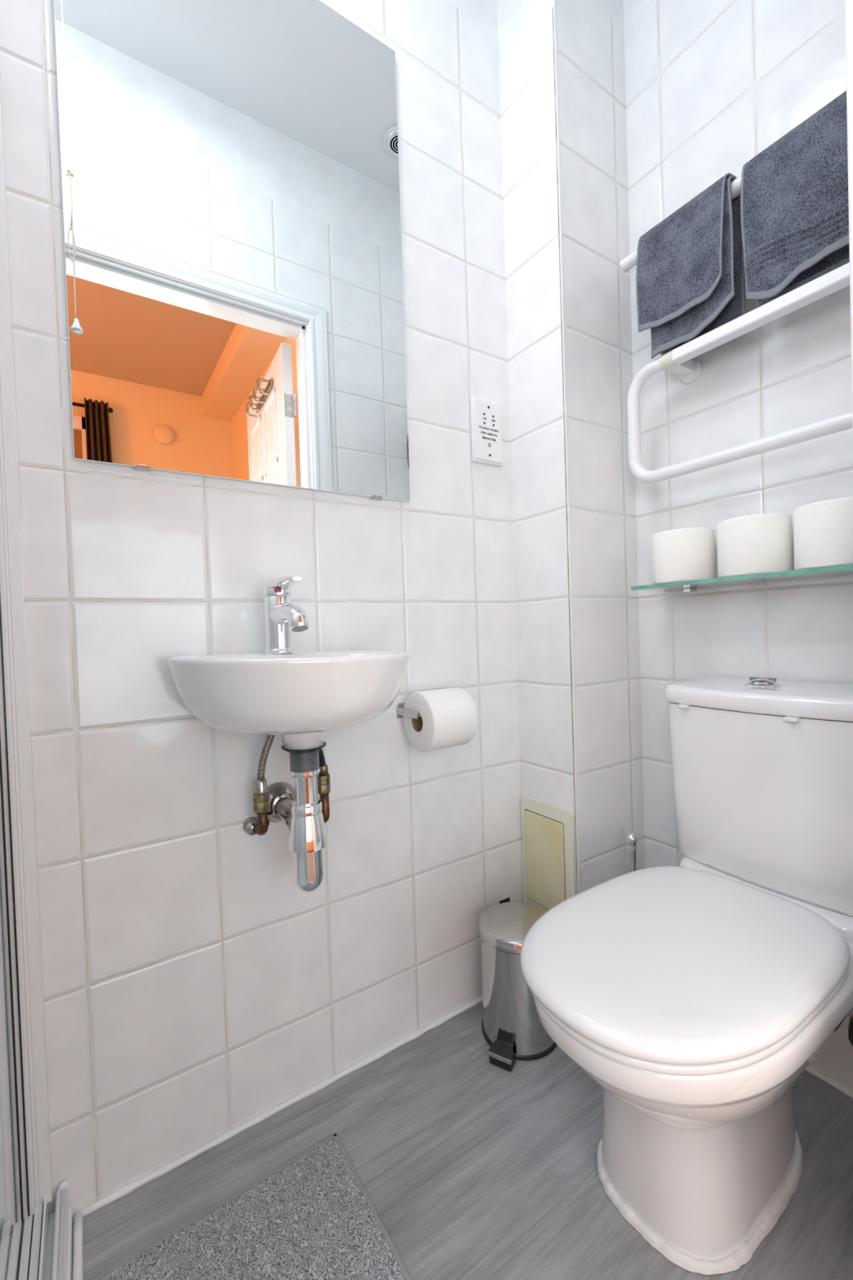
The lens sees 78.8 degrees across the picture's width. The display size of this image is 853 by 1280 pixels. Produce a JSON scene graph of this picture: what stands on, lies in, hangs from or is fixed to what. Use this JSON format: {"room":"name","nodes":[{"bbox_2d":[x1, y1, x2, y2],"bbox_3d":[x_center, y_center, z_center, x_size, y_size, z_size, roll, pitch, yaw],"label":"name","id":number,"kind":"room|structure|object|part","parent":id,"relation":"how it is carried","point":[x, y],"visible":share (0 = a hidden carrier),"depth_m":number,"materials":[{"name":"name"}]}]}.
{"room":"bathroom","nodes":[
{"label":"bathroom","id":0,"kind":"room"},
{"bbox_2d":[0,0,524,1223],"bbox_3d":[-0.441,-0.403,0.906,2.140,2.610,0.060,-3,1,-33],"label":"wall","id":1,"kind":"structure","parent":0,"point":[192,989],"depth_m":0.94,"materials":[{"name":"white tile"}]},
{"bbox_2d":[71,1210,83,1279],"bbox_3d":[-0.326,0.885,0.480,0.013,0.012,0.766,-3,1,-33],"label":"trim","id":2,"kind":"structure","parent":1,"relation":"attached to","point":[77,1255],"depth_m":0.75,"materials":[{"name":"white plastic"}]},
{"bbox_2d":[53,0,410,502],"bbox_3d":[-0.304,-0.766,0.955,0.605,0.962,0.009,-3,1,-33],"label":"wall mirror","id":3,"kind":"object","parent":1,"relation":"attached to","point":[230,180],"visible":1,"depth_m":0.93,"materials":[{"name":"silver mirror"}]},
{"bbox_2d":[243,734,275,835],"bbox_3d":[-0.298,0.249,0.926,0.073,0.203,0.044,-1,1,41],"label":"supply pipe","id":4,"kind":"object","parent":1,"relation":"attached to","point":[259,825],"visible":0.95,"depth_m":0.90,"materials":[{"name":"silver metal"}]},
{"bbox_2d":[168,650,409,750],"bbox_3d":[-0.197,0.097,0.842,0.383,0.156,0.311,-3,1,-33],"label":"washbasin","id":5,"kind":"object","parent":1,"relation":"attached to","point":[298,697],"visible":0.99,"depth_m":0.72,"materials":[{"name":"white ceramic"}]},
{"bbox_2d":[263,576,309,653],"bbox_3d":[-0.234,-0.042,0.873,0.048,0.131,0.141,-3,1,-33],"label":"tap","id":6,"kind":"object","parent":5,"relation":"on","point":[282,617],"visible":1,"depth_m":0.89,"materials":[{"name":"silver metal"}]},
{"bbox_3d":[-0.240,-0.092,0.878,0.048,0.030,0.126,-3,1,-33],"label":"lever","id":7,"kind":"part","parent":6,"relation":"part of","materials":[{"name":"silver metal"}]},
{"bbox_3d":[-0.232,-0.042,0.870,0.041,0.043,0.113,-3,1,-33],"label":"spout","id":8,"kind":"part","parent":6,"relation":"part of","materials":[{"name":"silver metal"}]},
{"bbox_2d":[266,742,327,892],"bbox_3d":[-0.229,0.296,0.903,0.079,0.244,0.174,-3,1,-33],"label":"trap","id":9,"kind":"object","parent":1,"relation":"attached to","point":[300,808],"visible":0.94,"depth_m":0.84,"materials":[{"name":"silver metal"}]},
{"bbox_2d":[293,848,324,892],"bbox_3d":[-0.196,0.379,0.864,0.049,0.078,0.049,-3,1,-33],"label":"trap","id":10,"kind":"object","parent":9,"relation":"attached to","point":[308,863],"depth_m":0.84,"materials":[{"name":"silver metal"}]},
{"bbox_2d":[317,748,330,822],"bbox_3d":[-0.202,0.245,0.973,0.040,0.202,0.090,-2,1,-12],"label":"supply pipe","id":11,"kind":"object","parent":1,"relation":"attached to","point":[323,777],"visible":0.59,"depth_m":0.96,"materials":[{"name":"gold metal"}]},
{"bbox_2d":[396,702,420,719],"bbox_3d":[0.011,0.150,1.117,0.126,0.032,0.082,-3,1,-33],"label":"toilet roll holder","id":12,"kind":"object","parent":1,"relation":"attached to","point":[401,712],"visible":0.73,"depth_m":1.09,"materials":[{"name":"silver metal"}]},
{"bbox_3d":[-0.046,0.151,1.126,0.040,0.032,0.003,-3,1,-33],"label":"wall plate","id":13,"kind":"part","parent":12,"relation":"part of","materials":[{"name":"silver metal"}]},
{"bbox_3d":[-0.041,0.152,1.083,0.002,0.016,0.082,-3,1,-33],"label":"arm","id":14,"kind":"part","parent":12,"relation":"part of","materials":[{"name":"silver metal"}]},
{"bbox_2d":[402,687,477,751],"bbox_3d":[0.027,0.165,1.091,0.111,0.123,0.123,-3,1,-33],"label":"toilet roll","id":15,"kind":"object","parent":12,"relation":"on","point":[448,717],"visible":1,"depth_m":1.05,"materials":[{"name":"paper"}]},
{"bbox_2d":[79,995,852,1217],"bbox_3d":[0.162,0.858,1.068,1.416,0.015,0.512,-2,1,-1],"label":"trim","id":16,"kind":"structure","parent":1,"relation":"attached to","point":[122,1191],"depth_m":0.97,"materials":[{"name":"white plastic"}]},
{"bbox_2d":[470,396,502,466],"bbox_3d":[0.146,-0.500,1.249,0.090,0.151,0.014,-3,1,-33],"label":"socket","id":17,"kind":"object","parent":1,"relation":"attached to","point":[486,415],"visible":1,"depth_m":1.24,"materials":[{"name":"white plastic"}]},
{"bbox_2d":[71,1001,852,1279],"bbox_3d":[-0.154,0.910,0.559,2.140,0.060,0.948,-3,1,-33],"label":"floor","id":18,"kind":"structure","parent":0,"point":[473,1167],"depth_m":0.84,"materials":[{"name":"grey laminate"}]},
{"bbox_2d":[44,1178,72,1279],"bbox_3d":[-0.691,0.870,0.243,0.855,0.066,0.768,-3,1,-33],"label":"shower tray","id":19,"kind":"object","parent":18,"relation":"on","point":[60,1234],"visible":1,"depth_m":0.73,"materials":[{"name":"white paint"}]},
{"bbox_2d":[0,75,52,1279],"bbox_3d":[-0.408,-0.135,0.440,0.046,1.991,0.752,-3,1,-33],"label":"shower door","id":20,"kind":"structure","parent":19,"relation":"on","point":[25,1157],"depth_m":0.74,"materials":[{"name":"white paint"}]},
{"bbox_3d":[-0.414,-0.138,0.425,0.006,1.924,0.697,-3,1,-33],"label":"glass panel","id":21,"kind":"part","parent":20,"relation":"part of","materials":[{"name":"clear glass"}]},
{"bbox_2d":[91,1133,411,1279],"bbox_3d":[-0.145,0.875,0.560,0.369,0.008,0.608,-3,1,-33],"label":"bath mat","id":22,"kind":"object","parent":18,"relation":"on","point":[313,1216],"visible":1,"depth_m":0.76,"materials":[{"name":"grey fabric"}]},
{"bbox_2d":[478,897,556,1071],"bbox_3d":[0.189,0.735,1.133,0.201,0.246,0.168,-3,1,-33],"label":"pedal bin","id":23,"kind":"object","parent":18,"relation":"on","point":[513,1030],"visible":0.76,"depth_m":1.07,"materials":[{"name":"silver metal"}]},
{"bbox_3d":[0.199,0.624,1.140,0.168,0.026,0.168,-3,1,-33],"label":"bin lid","id":24,"kind":"part","parent":23,"relation":"part of","materials":[{"name":"metal"}]},
{"bbox_2d":[625,832,638,872],"bbox_3d":[0.473,0.642,1.183,0.086,0.410,0.086,-3,1,-33],"label":"toilet brush","id":25,"kind":"object","parent":18,"relation":"on","point":[631,838],"visible":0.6,"depth_m":1.17,"materials":[{"name":"silver metal"}]},
{"bbox_2d":[520,676,852,1274],"bbox_3d":[0.448,0.467,0.808,0.696,0.777,0.361,-3,1,-33],"label":"toilet","id":26,"kind":"object","parent":18,"relation":"on","point":[696,993],"visible":1,"depth_m":0.74,"materials":[{"name":"white ceramic"}]},
{"bbox_3d":[0.357,0.433,0.749,0.482,0.027,0.337,-3,1,-33],"label":"seat lid","id":27,"kind":"part","parent":26,"relation":"part of","materials":[{"name":"white plastic"}]},
{"bbox_3d":[0.359,0.454,0.748,0.467,0.012,0.323,-3,1,-33],"label":"seat","id":28,"kind":"part","parent":26,"relation":"part of","materials":[{"name":"white plastic"}]},
{"bbox_3d":[0.635,0.101,0.932,0.221,0.035,0.361,-3,1,-33],"label":"cistern lid","id":29,"kind":"part","parent":26,"relation":"part of","materials":[{"name":"white ceramic"}]},
{"bbox_2d":[497,0,645,896],"bbox_3d":[0.364,-0.436,1.293,0.248,2.570,0.179,-3,1,-33],"label":"wall column","id":30,"kind":"structure","parent":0,"point":[590,33],"depth_m":1.22,"materials":[{"name":"white tile"}]},
{"bbox_2d":[520,795,575,911],"bbox_3d":[0.288,0.529,1.242,0.006,0.277,0.165,-3,1,-33],"label":"access hatch","id":31,"kind":"object","parent":30,"relation":"attached to","point":[547,829],"visible":0.77,"depth_m":1.24,"materials":[{"name":"beige plastic"}]},
{"bbox_3d":[0.284,0.533,1.248,0.006,0.220,0.123,-3,1,-33],"label":"door","id":32,"kind":"part","parent":31,"relation":"part of","materials":[{"name":"plastic"}]},
{"bbox_2d":[551,0,581,893],"bbox_3d":[0.314,-0.315,1.156,0.008,2.335,0.008,-3,1,-33],"label":"trim","id":33,"kind":"structure","parent":30,"relation":"attached to","point":[553,2],"depth_m":1.15,"materials":[{"name":"white paint"}]},
{"bbox_2d":[623,0,852,1090],"bbox_3d":[0.687,-0.443,1.082,0.060,2.610,0.888,-3,1,-33],"label":"wall","id":34,"kind":"structure","parent":0,"point":[711,85],"depth_m":1.09,"materials":[{"name":"white tile"}]},
{"bbox_2d":[620,175,852,483],"bbox_3d":[0.628,-0.612,1.012,0.102,0.530,0.497,-3,1,-33],"label":"towel rail","id":35,"kind":"object","parent":34,"relation":"attached to","point":[677,361],"visible":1,"depth_m":1.01,"materials":[{"name":"white metal"},{"name":"cream plastic"}]},
{"bbox_2d":[635,173,746,359],"bbox_3d":[0.538,-0.753,1.069,0.072,0.279,0.196,-3,1,-33],"label":"towel","id":36,"kind":"object","parent":35,"relation":"hanging from","point":[690,268],"visible":0.98,"depth_m":1.03,"materials":[{"name":"fabric"}]},
{"bbox_2d":[740,90,849,308],"bbox_3d":[0.659,-0.753,0.889,0.060,0.271,0.203,-3,1,-33],"label":"towel","id":37,"kind":"object","parent":35,"relation":"hanging from","point":[794,206],"visible":0.94,"depth_m":0.89,"materials":[{"name":"fabric"}]},
{"bbox_2d":[631,564,852,592],"bbox_3d":[0.648,-0.117,0.995,0.126,0.020,0.495,-3,1,-33],"label":"glass shelf","id":38,"kind":"object","parent":34,"relation":"attached to","point":[690,586],"visible":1,"depth_m":0.98,"materials":[{"name":"clear glass"}]},
{"bbox_2d":[651,527,715,584],"bbox_3d":[0.555,-0.177,1.126,0.122,0.110,0.122,-3,1,-33],"label":"toilet roll","id":39,"kind":"object","parent":38,"relation":"on","point":[683,554],"visible":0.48,"depth_m":1.07,"materials":[{"name":"beige paper"}]},
{"bbox_2d":[716,512,792,577],"bbox_3d":[0.633,-0.178,1.006,0.122,0.110,0.122,-3,1,-33],"label":"toilet roll","id":40,"kind":"object","parent":38,"relation":"on","point":[755,544],"visible":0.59,"depth_m":0.95,"materials":[{"name":"beige paper"}]},
{"bbox_2d":[793,496,852,569],"bbox_3d":[0.707,-0.178,0.894,0.122,0.110,0.122,-3,1,-33],"label":"toilet roll","id":41,"kind":"object","parent":38,"relation":"on","point":[823,531],"visible":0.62,"depth_m":0.86,"materials":[{"name":"beige paper"}]},
{"bbox_2d":[848,1015,852,1046],"bbox_3d":[0.773,0.628,0.903,0.071,0.174,0.057,-3,1,-33],"label":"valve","id":42,"kind":"object","parent":34,"relation":"attached to","point":[851,1022],"visible":1,"depth_m":0.91,"materials":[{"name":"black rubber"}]},
{"bbox_3d":[0.006,-0.404,0.173,2.080,2.570,0.120,-3,1,-33],"label":"wall","id":43,"kind":"structure","parent":0,"visible":0},
{"bbox_2d":[844,0,852,432],"bbox_3d":[0.153,-0.140,0.348,0.854,2.025,0.012,-3,1,-33],"label":"trim","id":44,"kind":"structure","parent":43,"relation":"attached to","point":[848,3],"depth_m":0.54,"materials":[{"name":"white paint"}]}
]}

